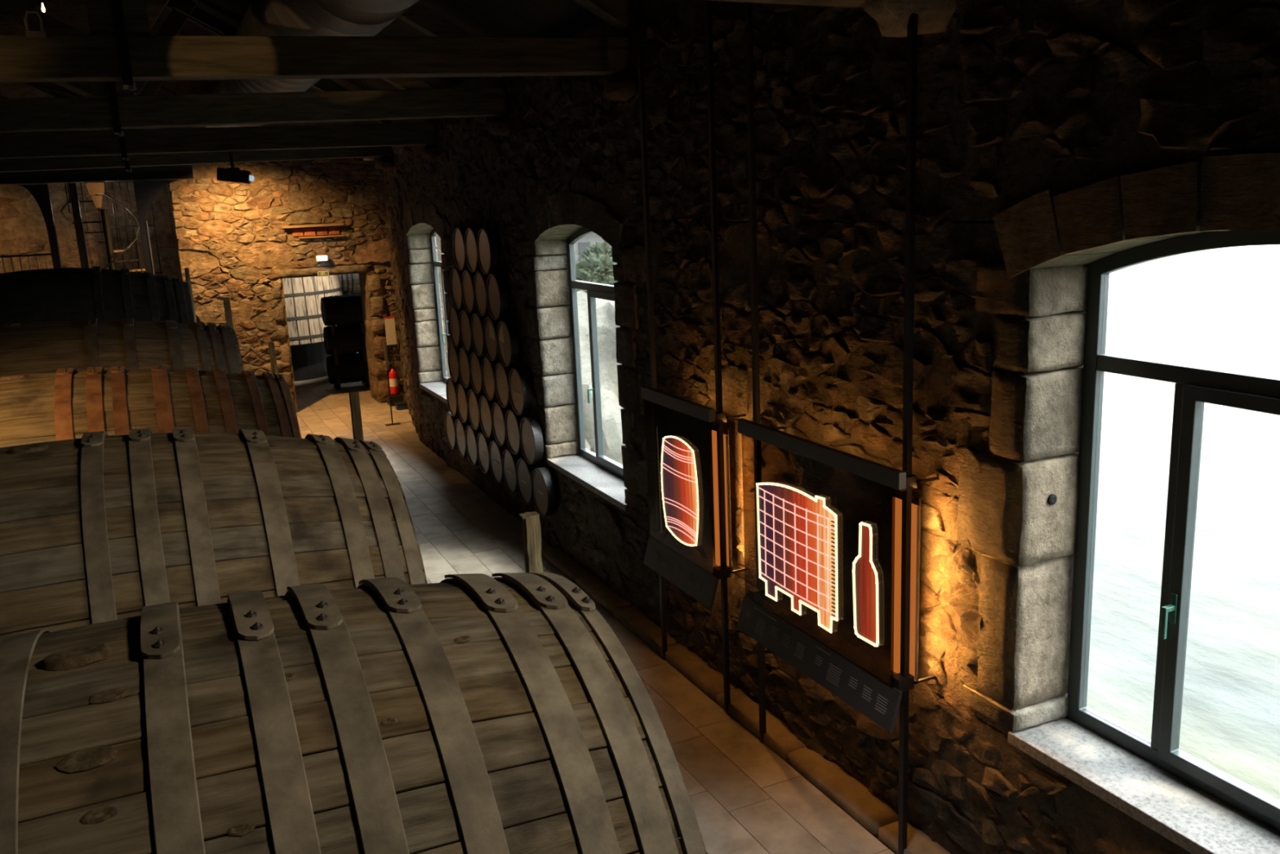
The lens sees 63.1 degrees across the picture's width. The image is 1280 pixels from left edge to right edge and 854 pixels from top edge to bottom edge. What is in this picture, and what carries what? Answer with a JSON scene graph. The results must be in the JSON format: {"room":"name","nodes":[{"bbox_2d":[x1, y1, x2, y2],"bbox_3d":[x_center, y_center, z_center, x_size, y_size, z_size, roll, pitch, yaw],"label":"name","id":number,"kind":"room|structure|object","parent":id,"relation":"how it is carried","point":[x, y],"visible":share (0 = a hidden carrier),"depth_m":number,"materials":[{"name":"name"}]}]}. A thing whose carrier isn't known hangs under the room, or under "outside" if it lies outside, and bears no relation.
{"room":"wine cellar","nodes":[
{"label":"wine cellar","id":0,"kind":"room"},
{"bbox_2d":[0,0,404,412],"bbox_3d":[-9.230,-3.769,17.193,10.600,7.604,2.300,-8,14,-24],"label":"wall","id":1,"kind":"structure","parent":0,"point":[238,242],"depth_m":17.66,"materials":[{"name":"stone"}]},
{"bbox_2d":[315,254,328,261],"bbox_3d":[-5.462,-2.898,17.899,0.190,0.096,0.080,-8,14,-24],"label":"lamp","id":2,"kind":"object","parent":1,"relation":"attached to","point":[318,258],"visible":1,"depth_m":17.86,"materials":[{"name":"beige"}]},
{"bbox_2d":[317,255,327,260],"bbox_3d":[-5.447,-2.892,17.868,0.160,0.072,0.010,-8,14,-24],"label":"diffuser","id":3,"kind":"object","parent":2,"relation":"attached to","point":[319,257],"depth_m":17.86,"materials":[{"name":"white"}]},
{"bbox_2d":[317,271,328,276],"bbox_3d":[-5.462,-2.639,17.970,0.180,0.090,0.025,-8,14,-24],"label":"exit sign","id":4,"kind":"object","parent":1,"relation":"attached to","point":[321,273],"visible":1,"depth_m":17.96,"materials":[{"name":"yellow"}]},
{"bbox_2d":[0,0,654,124],"bbox_3d":[-4.984,-3.976,6.966,10.250,2.790,24.800,-8,14,-24],"label":"ceiling","id":5,"kind":"structure","parent":0,"point":[479,18],"depth_m":9.70,"materials":[{"name":"brown wood"}]},
{"bbox_2d":[204,0,419,127],"bbox_3d":[-3.305,-3.647,9.822,0.862,0.862,15.540,-8,14,-24],"label":"air duct","id":6,"kind":"object","parent":5,"relation":"hanging from","point":[261,17],"visible":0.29,"depth_m":7.25,"materials":[{"name":"grey metal"}]},
{"bbox_2d":[346,234,449,377],"bbox_3d":[-7.460,-3.220,21.801,4.800,4.400,8.400,-8,14,-24],"label":"wall","id":7,"kind":"structure","parent":0,"point":[437,237],"depth_m":19.07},
{"bbox_2d":[382,146,422,439],"bbox_3d":[-3.866,-2.328,16.775,0.117,4.507,3.961,-6,13,-16],"label":"wall","id":8,"kind":"structure","parent":0,"point":[392,191],"depth_m":16.28,"materials":[{"name":"stone"}]},
{"bbox_2d":[294,375,894,853],"bbox_3d":[-5.593,1.479,10.738,10.200,0.202,29.700,-8,14,-24],"label":"floor","id":9,"kind":"structure","parent":0,"point":[745,798],"depth_m":7.33,"materials":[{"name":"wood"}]},
{"bbox_2d":[0,253,51,272],"bbox_3d":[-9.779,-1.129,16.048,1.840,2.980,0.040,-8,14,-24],"label":"balcony railing","id":10,"kind":"object","parent":9,"relation":"on","point":[43,254],"visible":0.25,"depth_m":15.94,"materials":[{"name":"black metal"}]},
{"bbox_2d":[17,183,62,268],"bbox_3d":[-8.875,-1.635,15.813,0.416,3.990,0.105,-8,14,-24],"label":"steel column","id":11,"kind":"structure","parent":9,"relation":"on","point":[41,193],"depth_m":15.49,"materials":[{"name":"black metal"}]},
{"bbox_2d":[0,164,193,184],"bbox_3d":[-10.019,-3.531,14.811,6.780,0.220,0.250,-8,14,-24],"label":"girder","id":12,"kind":"object","parent":11,"relation":"on","point":[173,171],"visible":0.87,"depth_m":15.60,"materials":[{"name":"grey metal"}]},
{"bbox_2d":[86,182,104,211],"bbox_3d":[-8.303,-3.522,15.939,0.250,0.450,0.250,-8,14,-24],"label":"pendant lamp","id":13,"kind":"object","parent":12,"relation":"hanging from","point":[95,188],"visible":0.98,"depth_m":15.87,"materials":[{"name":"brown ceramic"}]},
{"bbox_2d":[67,182,89,267],"bbox_3d":[-8.404,-1.702,16.024,0.116,3.990,0.105,-8,14,-24],"label":"steel column","id":14,"kind":"structure","parent":9,"relation":"on","point":[79,228],"depth_m":15.70,"materials":[{"name":"black metal"}]},
{"bbox_2d":[64,182,146,272],"bbox_3d":[-8.383,-2.140,16.681,1.000,4.562,1.000,-8,14,-24],"label":"stair","id":15,"kind":"structure","parent":9,"relation":"on","point":[112,264],"depth_m":16.50,"materials":[{"name":"black metal"}]},
{"bbox_2d":[96,180,163,275],"bbox_3d":[-8.575,-2.157,17.881,0.830,4.100,0.024,-8,14,-24],"label":"slatted screen","id":16,"kind":"object","parent":9,"relation":"in","point":[153,224],"visible":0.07,"depth_m":17.58,"materials":[{"name":"black metal"}]},
{"bbox_2d":[133,179,181,275],"bbox_3d":[-7.292,-1.836,16.414,0.720,3.990,0.105,-8,14,-24],"label":"steel column","id":17,"kind":"structure","parent":9,"relation":"on","point":[145,191],"depth_m":15.96,"materials":[{"name":"black metal"}]},
{"bbox_2d":[183,267,196,322],"bbox_3d":[-5.717,-0.667,13.574,0.065,2.792,0.065,-8,14,-24],"label":"post","id":18,"kind":"object","parent":9,"relation":"on","point":[186,269],"visible":0.22,"depth_m":13.31,"materials":[{"name":"brown wood"}]},
{"bbox_2d":[222,297,233,328],"bbox_3d":[-4.286,-0.105,11.215,0.073,2.576,0.072,-8,14,-24],"label":"post","id":19,"kind":"object","parent":9,"relation":"on","point":[227,304],"visible":0.17,"depth_m":10.94,"materials":[{"name":"wood"}]},
{"bbox_2d":[268,342,278,373],"bbox_3d":[-2.990,0.460,8.849,0.054,2.376,0.058,-8,14,-24],"label":"post","id":20,"kind":"object","parent":9,"relation":"on","point":[271,345],"visible":0.15,"depth_m":8.61,"materials":[{"name":"brown wood"}]},
{"bbox_2d":[282,275,342,381],"bbox_3d":[-7.623,-2.457,22.212,2.652,2.750,2.652,-8,14,-24],"label":"vat","id":21,"kind":"object","parent":9,"relation":"on","point":[303,295],"visible":0.18,"depth_m":21.40,"materials":[{"name":"grey"}]},
{"bbox_2d":[327,322,369,390],"bbox_3d":[-5.749,-1.408,20.555,0.620,1.250,0.500,-8,14,-24],"label":"rack","id":22,"kind":"object","parent":9,"relation":"on","point":[366,383],"visible":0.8,"depth_m":20.34,"materials":[{"name":"black metal"}]},
{"bbox_2d":[320,293,363,325],"bbox_3d":[-5.788,-2.289,20.363,0.780,0.584,0.584,-8,14,-24],"label":"barrel","id":23,"kind":"object","parent":22,"relation":"on","point":[343,309],"visible":0.94,"depth_m":20.15,"materials":[{"name":"black wood"}]},
{"bbox_2d":[326,352,368,383],"bbox_3d":[-5.738,-1.166,20.608,0.800,0.584,0.584,-8,14,-24],"label":"barrel","id":24,"kind":"object","parent":22,"relation":"on","point":[351,367],"visible":0.83,"depth_m":20.39,"materials":[{"name":"black wood"}]},
{"bbox_2d":[323,323,366,355],"bbox_3d":[-5.763,-1.727,20.485,0.800,0.584,0.584,-8,14,-24],"label":"barrel","id":25,"kind":"object","parent":24,"relation":"on","point":[348,338],"visible":0.81,"depth_m":20.27,"materials":[{"name":"black wood"}]},
{"bbox_2d":[348,390,364,440],"bbox_3d":[-1.675,0.927,6.531,0.064,2.343,0.063,-8,14,-24],"label":"post","id":26,"kind":"object","parent":9,"relation":"on","point":[354,400],"visible":0.2,"depth_m":6.29,"materials":[{"name":"brown wood"}]},
{"bbox_2d":[383,341,400,426],"bbox_3d":[-4.030,-0.703,16.732,0.230,1.360,0.100,-8,14,-24],"label":"stanchion","id":27,"kind":"object","parent":9,"relation":"on","point":[384,342],"visible":1,"depth_m":16.70,"materials":[{"name":"black metal"}]},
{"bbox_2d":[383,315,404,404],"bbox_3d":[-4.396,-1.191,18.565,0.320,1.560,0.200,-8,14,-24],"label":"notice board","id":28,"kind":"object","parent":9,"relation":"on","point":[389,322],"visible":0.65,"depth_m":18.44,"materials":[{"name":"beige"}]},
{"bbox_2d":[387,366,402,405],"bbox_3d":[-4.367,-0.727,18.502,0.220,0.680,0.200,-8,14,-24],"label":"fire extinguisher","id":29,"kind":"object","parent":9,"relation":"on","point":[396,397],"visible":0.89,"depth_m":18.45,"materials":[{"name":"red paint"}]},
{"bbox_2d":[394,401,408,409],"bbox_3d":[-4.138,-0.369,18.153,0.240,0.110,0.180,-8,14,-24],"label":"bin","id":30,"kind":"object","parent":9,"relation":"on","point":[401,405],"visible":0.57,"depth_m":18.08,"materials":[{"name":"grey plastic"}]},
{"bbox_2d":[519,511,542,573],"bbox_3d":[-0.401,1.413,4.434,0.072,2.179,0.077,-8,14,-24],"label":"post","id":31,"kind":"object","parent":9,"relation":"on","point":[531,531],"visible":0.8,"depth_m":4.20,"materials":[{"name":"brown wood"}]},
{"bbox_2d":[635,0,746,713],"bbox_3d":[0.305,-0.482,6.931,0.305,4.750,1.034,-8,14,-24],"label":"display panel","id":32,"kind":"object","parent":9,"relation":"on","point":[679,548],"visible":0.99,"depth_m":6.92,"materials":[{"name":"black metal"}]},
{"bbox_2d":[662,437,697,544],"bbox_3d":[0.270,0.428,7.048,0.003,0.726,0.531,-8,14,-24],"label":"print","id":33,"kind":"object","parent":32,"relation":"attached to","point":[680,455],"depth_m":7.03,"materials":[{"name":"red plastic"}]},
{"bbox_2d":[736,2,939,853],"bbox_3d":[0.984,-0.200,5.505,0.305,4.750,1.496,-8,14,-24],"label":"display panel","id":34,"kind":"object","parent":9,"relation":"on","point":[832,553],"visible":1,"depth_m":5.44,"materials":[{"name":"black metal"}]},
{"bbox_2d":[758,484,835,629],"bbox_3d":[0.867,0.685,5.796,0.003,0.732,0.784,-8,14,-24],"label":"print","id":35,"kind":"object","parent":34,"relation":"attached to","point":[797,523],"depth_m":5.76,"materials":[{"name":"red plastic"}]},
{"bbox_2d":[852,521,879,646],"bbox_3d":[1.131,0.781,5.225,0.007,0.630,0.212,-8,14,-24],"label":"bottle","id":36,"kind":"object","parent":34,"relation":"on","point":[865,535],"depth_m":5.23,"materials":[{"name":"red plastic"}]},
{"bbox_3d":[-6.478,-2.642,24.110,0.660,2.200,0.670,-8,14,-24],"label":"rack","id":37,"kind":"object","parent":9,"relation":"on","visible":0},
{"bbox_2d":[339,273,360,292],"bbox_3d":[-6.524,-3.403,23.898,0.800,0.607,0.607,-8,14,-24],"label":"cask","id":38,"kind":"object","parent":37,"relation":"on","point":[348,282],"visible":0.24,"depth_m":23.61,"materials":[{"name":"grey"}]},
{"bbox_3d":[-1.283,2.590,3.036,2.092,0.557,1.400,-8,14,-24],"label":"cradle","id":39,"kind":"object","parent":9,"relation":"on","visible":0},
{"bbox_2d":[0,573,706,853],"bbox_3d":[-1.329,1.553,2.809,2.628,2.122,2.098,-8,14,-24],"label":"barrel","id":40,"kind":"object","parent":39,"relation":"on","point":[460,713],"visible":1,"depth_m":2.46,"materials":[{"name":"brown wood"}]},
{"bbox_3d":[-2.513,2.221,4.960,2.310,0.559,1.400,-8,14,-24],"label":"cradle","id":41,"kind":"object","parent":9,"relation":"on","visible":0},
{"bbox_2d":[0,427,427,641],"bbox_3d":[-2.560,1.158,4.726,2.930,2.258,2.236,-8,14,-24],"label":"barrel","id":42,"kind":"object","parent":41,"relation":"on","point":[95,527],"visible":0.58,"depth_m":4.25,"materials":[{"name":"brown wood"}]},
{"bbox_2d":[391,0,1279,853],"bbox_3d":[-0.117,-0.825,8.737,1.021,4.718,21.924,-8,13,-22],"label":"wall","id":43,"kind":"structure","parent":0,"point":[1018,100],"depth_m":5.40,"materials":[{"name":"stone"}]},
{"bbox_2d":[402,202,461,403],"bbox_3d":[-2.594,-1.696,13.954,0.506,2.594,2.583,-8,14,-24],"label":"window","id":44,"kind":"structure","parent":43,"relation":"in","point":[421,224],"depth_m":14.73,"materials":[{"name":"stone"}]},
{"bbox_2d":[444,411,457,448],"bbox_3d":[-2.352,0.037,13.278,0.144,0.480,0.480,-8,14,-24],"label":"disc","id":45,"kind":"object","parent":43,"relation":"attached to","point":[450,420],"visible":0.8,"depth_m":13.24,"materials":[{"name":"black"}]},
{"bbox_2d":[445,377,459,416],"bbox_3d":[-2.284,-0.380,12.992,0.144,0.480,0.480,-8,14,-24],"label":"barrel","id":46,"kind":"object","parent":43,"relation":"attached to","point":[451,387],"visible":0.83,"depth_m":12.96,"materials":[{"name":"black"}]},
{"bbox_2d":[447,342,461,382],"bbox_3d":[-2.210,-0.790,12.698,0.144,0.480,0.480,-8,14,-24],"label":"barrel","id":47,"kind":"object","parent":43,"relation":"attached to","point":[452,351],"visible":0.8,"depth_m":12.66,"materials":[{"name":"black"}]},
{"bbox_2d":[448,306,462,346],"bbox_3d":[-2.150,-1.203,12.431,0.144,0.480,0.480,-8,14,-24],"label":"barrel","id":48,"kind":"object","parent":43,"relation":"attached to","point":[454,313],"visible":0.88,"depth_m":12.39,"materials":[{"name":"black"}]},
{"bbox_2d":[450,267,465,309],"bbox_3d":[-2.072,-1.611,12.128,0.144,0.480,0.480,-8,14,-24],"label":"barrel","id":49,"kind":"object","parent":43,"relation":"attached to","point":[456,274],"visible":0.79,"depth_m":12.09,"materials":[{"name":"black"}]},
{"bbox_2d":[453,226,469,270],"bbox_3d":[-1.982,-2.017,11.798,0.144,0.480,0.480,-8,14,-24],"label":"disc","id":50,"kind":"object","parent":43,"relation":"attached to","point":[459,234],"visible":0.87,"depth_m":11.76,"materials":[{"name":"black"}]},
{"bbox_2d":[454,417,469,457],"bbox_3d":[-2.148,0.122,12.848,0.144,0.480,0.480,-8,14,-24],"label":"disc","id":51,"kind":"object","parent":43,"relation":"attached to","point":[460,427],"visible":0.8,"depth_m":12.81,"materials":[{"name":"black"}]},
{"bbox_2d":[456,382,471,422],"bbox_3d":[-2.079,-0.295,12.562,0.144,0.480,0.480,-8,14,-24],"label":"barrel","id":52,"kind":"object","parent":43,"relation":"attached to","point":[461,392],"visible":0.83,"depth_m":12.53,"materials":[{"name":"black"}]},
{"bbox_2d":[457,346,472,387],"bbox_3d":[-2.006,-0.705,12.268,0.144,0.480,0.480,-8,14,-24],"label":"barrel","id":53,"kind":"object","parent":43,"relation":"attached to","point":[464,356],"visible":0.81,"depth_m":12.23,"materials":[{"name":"black"}]},
{"bbox_2d":[459,309,474,351],"bbox_3d":[-1.945,-1.117,12.002,0.144,0.480,0.480,-8,14,-24],"label":"barrel","id":54,"kind":"object","parent":43,"relation":"attached to","point":[465,317],"visible":0.79,"depth_m":11.96,"materials":[{"name":"black"}]},
{"bbox_2d":[461,269,477,312],"bbox_3d":[-1.868,-1.526,11.699,0.144,0.480,0.480,-8,14,-24],"label":"barrel","id":55,"kind":"object","parent":43,"relation":"attached to","point":[468,277],"visible":0.84,"depth_m":11.66,"materials":[{"name":"black"}]},
{"bbox_2d":[465,425,480,464],"bbox_3d":[-1.944,0.207,12.419,0.144,0.480,0.480,-8,14,-24],"label":"disc","id":56,"kind":"object","parent":43,"relation":"attached to","point":[471,434],"visible":0.8,"depth_m":12.38,"materials":[{"name":"black"}]},
{"bbox_2d":[464,227,481,271],"bbox_3d":[-1.778,-1.932,11.369,0.144,0.480,0.480,-8,14,-24],"label":"disc","id":57,"kind":"object","parent":43,"relation":"attached to","point":[471,233],"visible":0.81,"depth_m":11.33,"materials":[{"name":"black"}]},
{"bbox_2d":[466,388,482,430],"bbox_3d":[-1.875,-0.210,12.133,0.144,0.480,0.480,-8,14,-24],"label":"disc","id":58,"kind":"object","parent":43,"relation":"attached to","point":[473,398],"visible":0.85,"depth_m":12.09,"materials":[{"name":"black"}]},
{"bbox_2d":[469,351,484,394],"bbox_3d":[-1.802,-0.620,11.839,0.144,0.480,0.480,-8,14,-24],"label":"barrel","id":59,"kind":"object","parent":43,"relation":"attached to","point":[475,361],"visible":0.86,"depth_m":11.80,"materials":[{"name":"black"}]},
{"bbox_2d":[471,312,487,355],"bbox_3d":[-1.741,-1.032,11.572,0.144,0.480,0.480,-8,14,-24],"label":"barrel","id":60,"kind":"object","parent":43,"relation":"attached to","point":[477,321],"visible":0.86,"depth_m":11.53,"materials":[{"name":"black"}]},
{"bbox_2d":[473,271,490,315],"bbox_3d":[-1.663,-1.441,11.270,0.144,0.480,0.480,-8,14,-24],"label":"barrel","id":61,"kind":"object","parent":43,"relation":"attached to","point":[480,279],"visible":0.82,"depth_m":11.23,"materials":[{"name":"black wood"}]},
{"bbox_2d":[476,431,493,473],"bbox_3d":[-1.739,0.292,11.990,0.144,0.480,0.480,-8,14,-24],"label":"disc","id":62,"kind":"object","parent":43,"relation":"attached to","point":[483,442],"visible":0.76,"depth_m":11.95,"materials":[{"name":"black"}]},
{"bbox_2d":[479,395,495,437],"bbox_3d":[-1.671,-0.125,11.704,0.144,0.480,0.480,-8,14,-24],"label":"disc","id":63,"kind":"object","parent":43,"relation":"attached to","point":[486,405],"visible":0.8,"depth_m":11.66,"materials":[{"name":"black"}]},
{"bbox_2d":[476,227,497,274],"bbox_3d":[-1.573,-1.847,10.940,0.144,0.480,0.480,-8,14,-24],"label":"barrel","id":64,"kind":"object","parent":43,"relation":"attached to","point":[486,243],"visible":1,"depth_m":10.83,"materials":[{"name":"black wood"}]},
{"bbox_2d":[481,356,497,400],"bbox_3d":[-1.597,-0.535,11.410,0.144,0.480,0.480,-8,14,-24],"label":"barrel","id":65,"kind":"object","parent":43,"relation":"attached to","point":[488,366],"visible":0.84,"depth_m":11.37,"materials":[{"name":"black"}]},
{"bbox_2d":[483,315,500,360],"bbox_3d":[-1.537,-0.947,11.143,0.144,0.480,0.480,-8,14,-24],"label":"barrel","id":66,"kind":"object","parent":43,"relation":"attached to","point":[490,326],"visible":0.81,"depth_m":11.10,"materials":[{"name":"black wood"}]},
{"bbox_2d":[486,273,507,319],"bbox_3d":[-1.459,-1.356,10.840,0.144,0.480,0.480,-8,14,-24],"label":"barrel","id":67,"kind":"object","parent":43,"relation":"attached to","point":[496,289],"visible":1,"depth_m":10.73,"materials":[{"name":"black wood"}]},
{"bbox_2d":[488,440,506,483],"bbox_3d":[-1.535,0.377,11.561,0.144,0.480,0.480,-8,14,-24],"label":"disc","id":68,"kind":"object","parent":43,"relation":"attached to","point":[495,451],"visible":0.83,"depth_m":11.52,"materials":[{"name":"black"}]},
{"bbox_2d":[491,401,508,445],"bbox_3d":[-1.466,-0.040,11.274,0.144,0.480,0.480,-8,14,-24],"label":"disc","id":69,"kind":"object","parent":43,"relation":"attached to","point":[498,412],"visible":0.81,"depth_m":11.23,"materials":[{"name":"black"}]},
{"bbox_2d":[494,362,511,407],"bbox_3d":[-1.393,-0.450,10.981,0.144,0.480,0.480,-8,14,-24],"label":"barrel","id":70,"kind":"object","parent":43,"relation":"attached to","point":[501,372],"visible":0.8,"depth_m":10.94,"materials":[{"name":"black wood"}]},
{"bbox_2d":[496,320,519,366],"bbox_3d":[-1.332,-0.862,10.714,0.144,0.480,0.480,-8,14,-24],"label":"barrel","id":71,"kind":"object","parent":43,"relation":"attached to","point":[507,339],"visible":1,"depth_m":10.61,"materials":[{"name":"black wood"}]},
{"bbox_2d":[502,448,519,493],"bbox_3d":[-1.331,0.462,11.131,0.144,0.480,0.480,-8,14,-24],"label":"disc","id":72,"kind":"object","parent":43,"relation":"attached to","point":[509,460],"visible":0.8,"depth_m":11.09,"materials":[{"name":"black wood"}]},
{"bbox_2d":[505,408,523,454],"bbox_3d":[-1.262,0.045,10.845,0.144,0.480,0.480,-8,14,-24],"label":"disc","id":73,"kind":"object","parent":43,"relation":"attached to","point":[513,420],"visible":0.82,"depth_m":10.80,"materials":[{"name":"black wood"}]},
{"bbox_2d":[508,367,531,415],"bbox_3d":[-1.188,-0.365,10.551,0.144,0.480,0.480,-8,14,-24],"label":"barrel","id":74,"kind":"object","parent":43,"relation":"attached to","point":[519,386],"visible":1,"depth_m":10.44,"materials":[{"name":"black wood"}]},
{"bbox_2d":[515,457,536,504],"bbox_3d":[-1.126,0.547,10.702,0.144,0.480,0.480,-8,14,-24],"label":"disc","id":75,"kind":"object","parent":43,"relation":"attached to","point":[524,471],"visible":0.8,"depth_m":10.66,"materials":[{"name":"black wood"}]},
{"bbox_2d":[519,416,543,464],"bbox_3d":[-1.057,0.131,10.416,0.144,0.480,0.480,-8,14,-24],"label":"disc","id":76,"kind":"object","parent":43,"relation":"attached to","point":[531,442],"visible":1,"depth_m":10.31,"materials":[{"name":"black wood"}]},
{"bbox_2d":[531,466,555,515],"bbox_3d":[-0.922,0.632,10.273,0.144,0.480,0.480,-8,14,-24],"label":"disc","id":77,"kind":"object","parent":43,"relation":"attached to","point":[543,487],"visible":1,"depth_m":10.17,"materials":[{"name":"black wood"}]},
{"bbox_2d":[522,191,645,514],"bbox_3d":[-0.355,-0.767,9.250,0.506,2.601,2.657,-8,14,-24],"label":"window","id":78,"kind":"structure","parent":43,"relation":"in","point":[554,228],"depth_m":9.82,"materials":[{"name":"stone"}]},
{"bbox_2d":[604,71,637,102],"bbox_3d":[-0.109,-2.468,7.582,0.272,0.215,0.357,-8,14,-24],"label":"stone corbel","id":79,"kind":"object","parent":43,"relation":"attached to","point":[621,86],"visible":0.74,"depth_m":7.46,"materials":[{"name":"brown stone"}]},
{"bbox_2d":[0,0,635,89],"bbox_3d":[-4.253,-3.228,5.519,9.680,2.859,0.278,-8,14,-24],"label":"tie beam","id":80,"kind":"structure","parent":79,"relation":"on","point":[121,46],"depth_m":6.52,"materials":[{"name":"black wood"}]},
{"bbox_2d":[23,10,46,37],"bbox_3d":[-3.441,-2.289,5.919,0.100,0.142,0.040,-8,14,-24],"label":"clamp","id":81,"kind":"object","parent":80,"relation":"attached to","point":[42,33],"visible":1,"depth_m":5.91,"materials":[{"name":"grey"}]},
{"bbox_2d":[542,546,950,853],"bbox_3d":[0.981,2.010,6.411,0.212,0.097,8.854,-8,14,-24],"label":"baseboard","id":82,"kind":"structure","parent":43,"relation":"attached to","point":[870,811],"depth_m":6.72,"materials":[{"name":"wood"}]},
{"bbox_2d":[711,0,867,8],"bbox_3d":[-3.040,-2.772,2.957,9.680,2.758,0.278,-8,14,-24],"label":"tie beam","id":83,"kind":"structure","parent":43,"relation":"attached to","point":[839,3],"depth_m":4.94,"materials":[{"name":"black wood"}]},
{"bbox_2d":[867,0,957,36],"bbox_3d":[1.216,-1.925,4.601,0.412,0.363,0.399,-8,14,-24],"label":"stone corbel","id":84,"kind":"object","parent":43,"relation":"attached to","point":[893,17],"visible":0.88,"depth_m":4.54,"materials":[{"name":"stone"}]},
{"bbox_2d":[957,152,1279,853],"bbox_3d":[2.255,0.319,3.770,0.511,2.601,2.642,-8,14,-24],"label":"window","id":85,"kind":"structure","parent":43,"relation":"in","point":[1037,514],"depth_m":4.42,"materials":[{"name":"stone"}]},
{"bbox_3d":[-3.687,-3.826,15.127,0.272,0.211,0.355,-8,14,-24],"label":"stone corbel","id":86,"kind":"object","parent":43,"relation":"attached to","visible":0},
{"bbox_2d":[0,0,394,172],"bbox_3d":[-7.825,-4.654,13.043,9.680,2.987,0.278,-8,14,-24],"label":"tie beam","id":87,"kind":"structure","parent":86,"relation":"on","point":[150,88],"depth_m":13.84,"materials":[{"name":"black wood"}]},
{"bbox_3d":[-2.497,-3.327,12.633,0.270,0.181,0.355,-8,14,-24],"label":"stone corbel","id":88,"kind":"object","parent":43,"relation":"attached to","visible":0},
{"bbox_2d":[0,0,435,160],"bbox_3d":[-6.641,-4.179,10.550,9.680,2.950,0.278,-8,14,-24],"label":"tie beam","id":89,"kind":"structure","parent":88,"relation":"on","point":[168,140],"depth_m":11.46,"materials":[{"name":"black wood"}]},
{"bbox_2d":[216,151,254,183],"bbox_3d":[-4.586,-2.937,11.802,0.396,0.361,0.280,-6,13,-16],"label":"ceiling projector","id":90,"kind":"object","parent":89,"relation":"hanging from","point":[232,174],"visible":1,"depth_m":11.70,"materials":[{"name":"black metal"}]},
{"bbox_3d":[-1.327,-2.924,10.156,0.279,0.207,0.346,-8,14,-24],"label":"stone corbel","id":91,"kind":"object","parent":43,"relation":"attached to","visible":0},
{"bbox_2d":[0,0,506,136],"bbox_3d":[-5.469,-3.690,8.088,9.680,2.951,0.278,-8,14,-24],"label":"tie beam","id":92,"kind":"structure","parent":91,"relation":"on","point":[122,109],"depth_m":9.01,"materials":[{"name":"black wood"}]},
{"bbox_3d":[-3.902,1.792,7.161,2.526,0.574,1.400,-8,14,-24],"label":"cradle","id":93,"kind":"object","parent":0,"visible":0},
{"bbox_2d":[0,364,301,447],"bbox_3d":[-3.949,0.728,6.928,3.230,2.218,2.194,-8,14,-24],"label":"barrel","id":94,"kind":"object","parent":93,"relation":"on","point":[66,403],"visible":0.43,"depth_m":6.61,"materials":[{"name":"brown wood"}]},
{"bbox_3d":[-5.285,1.355,9.454,2.726,0.567,1.400,-8,14,-24],"label":"cradle","id":95,"kind":"object","parent":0,"visible":0},
{"bbox_2d":[0,318,244,377],"bbox_3d":[-5.335,0.228,9.206,3.508,2.310,2.296,-8,14,-24],"label":"barrel","id":96,"kind":"object","parent":95,"relation":"on","point":[44,347],"visible":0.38,"depth_m":8.87,"materials":[{"name":"brown wood"}]},
{"bbox_3d":[-6.383,0.851,11.982,2.199,0.563,1.400,-8,14,-24],"label":"cradle","id":97,"kind":"object","parent":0,"visible":0},
{"bbox_2d":[0,266,194,324],"bbox_3d":[-6.439,-0.442,11.697,2.776,2.644,2.649,-8,14,-24],"label":"barrel","id":98,"kind":"object","parent":97,"relation":"on","point":[58,294],"visible":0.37,"depth_m":11.04,"materials":[{"name":"wood"}]},
{"label":"outside","id":99,"kind":"structure","parent":0,"visible":0},
{"bbox_2d":[611,244,1279,800],"bbox_3d":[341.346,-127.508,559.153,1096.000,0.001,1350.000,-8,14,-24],"label":"window pane","id":100,"kind":"object","parent":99,"point":[1219,308],"depth_m":30.76,"materials":[{"name":"glass"}]},
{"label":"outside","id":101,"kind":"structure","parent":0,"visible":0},
{"bbox_3d":[-1.401,-18.350,107.084,80.000,11.921,130.000,-8,14,-24],"label":"bank","id":102,"kind":"object","parent":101,"visible":0},
{"bbox_2d":[585,438,591,450],"bbox_3d":[-3.605,0.488,40.665,3.226,2.661,3.333,-8,14,-24],"label":"boulder","id":103,"kind":"object","parent":102,"relation":"on","point":[587,445],"visible":0.02,"depth_m":40.40,"materials":[{"name":"stone"}]},
{"bbox_2d":[574,231,608,262],"bbox_3d":[-4.483,-17.008,93.452,18.800,8.400,9.300,-12,16,-38],"label":"house","id":104,"kind":"structure","parent":102,"relation":"on","point":[590,238],"depth_m":88.32,"materials":[{"name":"grey"}]},
{"bbox_2d":[575,251,617,283],"bbox_3d":[-2.838,-10.129,70.966,3.731,3.677,3.487,-8,14,-24],"label":"shrub","id":105,"kind":"object","parent":102,"relation":"on","point":[593,268],"visible":0.48,"depth_m":69.66,"materials":[{"name":"green plant"}]},
{"bbox_2d":[581,240,612,258],"bbox_3d":[-2.938,-13.134,83.805,3.962,3.777,3.769,-8,14,-24],"label":"shrub","id":106,"kind":"object","parent":102,"relation":"on","point":[602,248],"visible":0.17,"depth_m":82.66,"materials":[{"name":"green plant"}]},
{"bbox_2d":[577,290,622,458],"bbox_3d":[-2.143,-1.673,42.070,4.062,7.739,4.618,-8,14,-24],"label":"window pane","id":107,"kind":"object","parent":102,"relation":"on","point":[605,308],"visible":0.21,"depth_m":40.44,"materials":[{"name":"glass"}]},
{"bbox_2d":[601,275,617,284],"bbox_3d":[-0.695,-7.336,61.217,3.863,3.534,3.724,-8,14,-24],"label":"shrub","id":108,"kind":"object","parent":102,"relation":"on","point":[609,280],"visible":0.03,"depth_m":60.55,"materials":[{"name":"green plant"}]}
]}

